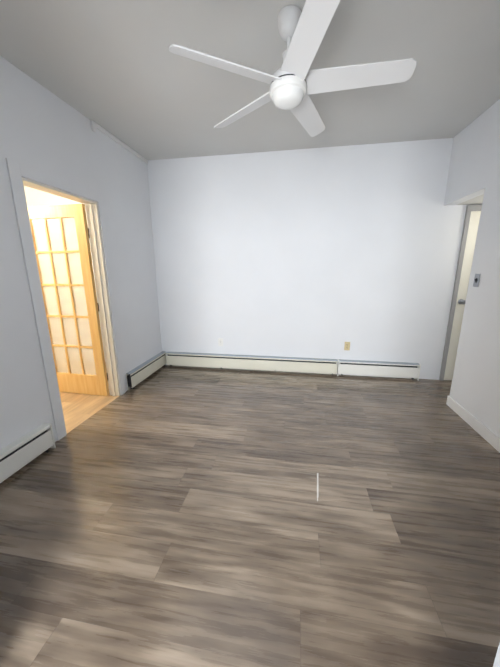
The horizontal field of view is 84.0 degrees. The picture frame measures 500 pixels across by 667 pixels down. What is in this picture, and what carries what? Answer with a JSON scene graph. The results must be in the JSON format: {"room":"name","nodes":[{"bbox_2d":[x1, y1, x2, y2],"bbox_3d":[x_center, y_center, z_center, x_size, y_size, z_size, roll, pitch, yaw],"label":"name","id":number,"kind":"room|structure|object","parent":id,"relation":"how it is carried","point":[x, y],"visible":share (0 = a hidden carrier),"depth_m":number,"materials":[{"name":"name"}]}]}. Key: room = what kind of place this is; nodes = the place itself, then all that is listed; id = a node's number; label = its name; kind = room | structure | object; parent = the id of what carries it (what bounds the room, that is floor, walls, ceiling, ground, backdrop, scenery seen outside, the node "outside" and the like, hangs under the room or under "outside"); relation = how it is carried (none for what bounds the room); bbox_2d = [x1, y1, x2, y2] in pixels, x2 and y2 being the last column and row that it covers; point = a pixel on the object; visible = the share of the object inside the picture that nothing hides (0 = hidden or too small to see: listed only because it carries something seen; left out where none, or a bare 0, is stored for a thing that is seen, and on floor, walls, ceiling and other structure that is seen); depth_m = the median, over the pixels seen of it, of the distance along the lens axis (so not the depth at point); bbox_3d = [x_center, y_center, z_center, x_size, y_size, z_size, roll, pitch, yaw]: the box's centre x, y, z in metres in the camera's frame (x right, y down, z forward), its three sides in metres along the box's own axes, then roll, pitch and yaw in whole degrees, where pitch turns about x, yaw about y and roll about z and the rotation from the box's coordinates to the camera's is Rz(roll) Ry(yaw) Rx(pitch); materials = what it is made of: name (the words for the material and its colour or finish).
{"room":"empty room","nodes":[
{"label":"empty room","id":0,"kind":"room"},
{"bbox_2d":[0,56,161,449],"bbox_3d":[-1.642,-0.491,2.240,0.120,2.740,3.350,2,13,9],"label":"wall","id":1,"kind":"structure","parent":0,"point":[121,179],"depth_m":2.20,"materials":[{"name":"paint"}]},
{"bbox_2d":[0,423,55,482],"bbox_3d":[-1.693,0.948,1.623,0.067,0.217,1.224,2,13,9],"label":"heater","id":2,"kind":"object","parent":1,"relation":"attached to","point":[21,452],"visible":1,"depth_m":1.98,"materials":[{"name":"white metal"}]},
{"bbox_2d":[5,158,125,440],"bbox_3d":[-1.600,-0.242,2.547,0.148,2.115,0.950,2,13,9],"label":"door frame","id":3,"kind":"structure","parent":1,"relation":"attached to","point":[17,172],"depth_m":2.33,"materials":[{"name":"paint"}]},
{"bbox_2d":[27,204,108,395],"bbox_3d":[-1.962,-0.289,2.978,0.750,2.004,0.061,2,13,9],"label":"french door","id":4,"kind":"structure","parent":1,"relation":"in","point":[82,381],"depth_m":2.94,"materials":[{"name":"brown wood"}]},
{"bbox_2d":[91,120,147,163],"bbox_3d":[-1.384,-2.044,3.055,0.021,0.082,0.998,2,13,9],"label":"rail","id":5,"kind":"object","parent":1,"relation":"attached to","point":[94,126],"visible":0.98,"depth_m":2.89,"materials":[{"name":"paint"}]},
{"bbox_2d":[126,351,166,389],"bbox_3d":[-1.339,0.467,3.684,0.065,0.215,0.900,2,13,9],"label":"heater","id":6,"kind":"object","parent":1,"relation":"attached to","point":[135,376],"visible":0.85,"depth_m":3.54,"materials":[{"name":"grey metal"}]},
{"bbox_2d":[0,359,499,666],"bbox_3d":[-0.816,1.147,1.362,8.140,0.060,5.740,2,13,9],"label":"floor","id":7,"kind":"structure","parent":0,"point":[171,516],"depth_m":1.52,"materials":[{"name":"laminate"}]},
{"bbox_2d":[317,473,318,500],"bbox_3d":[0.445,1.002,1.822,0.010,0.001,0.245,3,13,13],"label":"scuff","id":8,"kind":"object","parent":7,"relation":"on","point":[317,488],"visible":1,"depth_m":1.80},
{"bbox_2d":[0,0,499,159],"bbox_3d":[-0.831,-1.609,0.720,8.140,0.120,5.740,2,13,9],"label":"ceiling","id":9,"kind":"structure","parent":0,"point":[119,70],"depth_m":1.89,"materials":[{"name":"paint"}]},
{"bbox_2d":[169,0,415,136],"bbox_3d":[0.268,-1.530,1.556,1.229,0.422,1.279,2,13,9],"label":"ceiling fan","id":10,"kind":"object","parent":9,"relation":"hanging from","point":[294,81],"visible":1,"depth_m":1.50,"materials":[{"name":"white plastic"}]},
{"bbox_2d":[24,138,481,380],"bbox_3d":[-0.359,-0.848,3.743,8.140,2.740,0.120,2,13,9],"label":"wall","id":11,"kind":"structure","parent":0,"point":[325,252],"depth_m":3.48,"materials":[{"name":"paint"}]},
{"bbox_2d":[218,338,222,345],"bbox_3d":[-0.414,0.124,3.911,0.070,0.114,0.010,2,13,9],"label":"electrical outlet","id":12,"kind":"object","parent":11,"relation":"attached to","point":[220,341],"visible":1,"depth_m":3.91,"materials":[{"name":"white plastic"}]},
{"bbox_2d":[166,351,337,374],"bbox_3d":[-0.030,0.414,3.882,2.405,0.215,0.065,2,13,9],"label":"heater","id":13,"kind":"object","parent":11,"relation":"attached to","point":[283,364],"visible":1,"depth_m":3.84,"materials":[{"name":"grey metal"}]},
{"bbox_2d":[344,342,349,349],"bbox_3d":[1.272,0.165,3.631,0.070,0.114,0.010,2,13,9],"label":"electrical outlet","id":14,"kind":"object","parent":11,"relation":"attached to","point":[347,346],"visible":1,"depth_m":3.63,"materials":[{"name":"beige plastic"}]},
{"bbox_2d":[337,359,420,380],"bbox_3d":[1.653,0.469,3.604,0.994,0.217,0.067,2,13,9],"label":"heater","id":15,"kind":"object","parent":11,"relation":"attached to","point":[381,369],"visible":1,"depth_m":3.58,"materials":[{"name":"grey metal"}]},
{"bbox_2d":[439,205,481,380],"bbox_3d":[2.840,-0.387,3.191,0.900,2.060,0.088,2,13,9],"label":"door","id":16,"kind":"structure","parent":11,"relation":"in","point":[467,245],"depth_m":3.25,"materials":[{"name":"paint"}]},
{"bbox_2d":[457,194,483,204],"bbox_3d":[2.838,-1.364,2.578,1.250,0.100,0.830,2,13,9],"label":"ceiling","id":17,"kind":"structure","parent":0,"point":[477,200],"depth_m":2.92,"materials":[{"name":"paint"}]},
{"bbox_2d":[444,99,499,437],"bbox_3d":[1.968,-0.386,1.706,0.120,2.740,3.230,2,13,9],"label":"wall","id":18,"kind":"structure","parent":0,"point":[475,389],"depth_m":2.43,"materials":[{"name":"paint"}]},
{"bbox_2d":[446,395,499,452],"bbox_3d":[1.917,0.978,1.671,0.144,0.100,2.532,2,13,9],"label":"baseboard","id":19,"kind":"structure","parent":18,"relation":"attached to","point":[483,431],"depth_m":2.43,"materials":[{"name":"paint"}]},
{"bbox_2d":[473,274,480,286],"bbox_3d":[2.029,-0.477,2.492,0.018,0.114,0.070,2,13,9],"label":"light switch","id":20,"kind":"object","parent":18,"relation":"attached to","point":[476,280],"visible":1,"depth_m":2.49,"materials":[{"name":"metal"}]},
{"bbox_3d":[-0.229,-1.071,0.180,1.397,0.690,0.120,2,13,9],"label":"wall","id":21,"kind":"structure","parent":0,"visible":0},
{"bbox_2d":[493,642,499,666],"bbox_3d":[-0.190,0.225,0.476,1.487,2.130,0.144,2,13,9],"label":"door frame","id":22,"kind":"structure","parent":21,"relation":"attached to","point":[497,661],"depth_m":0.52,"materials":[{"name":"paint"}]}
]}

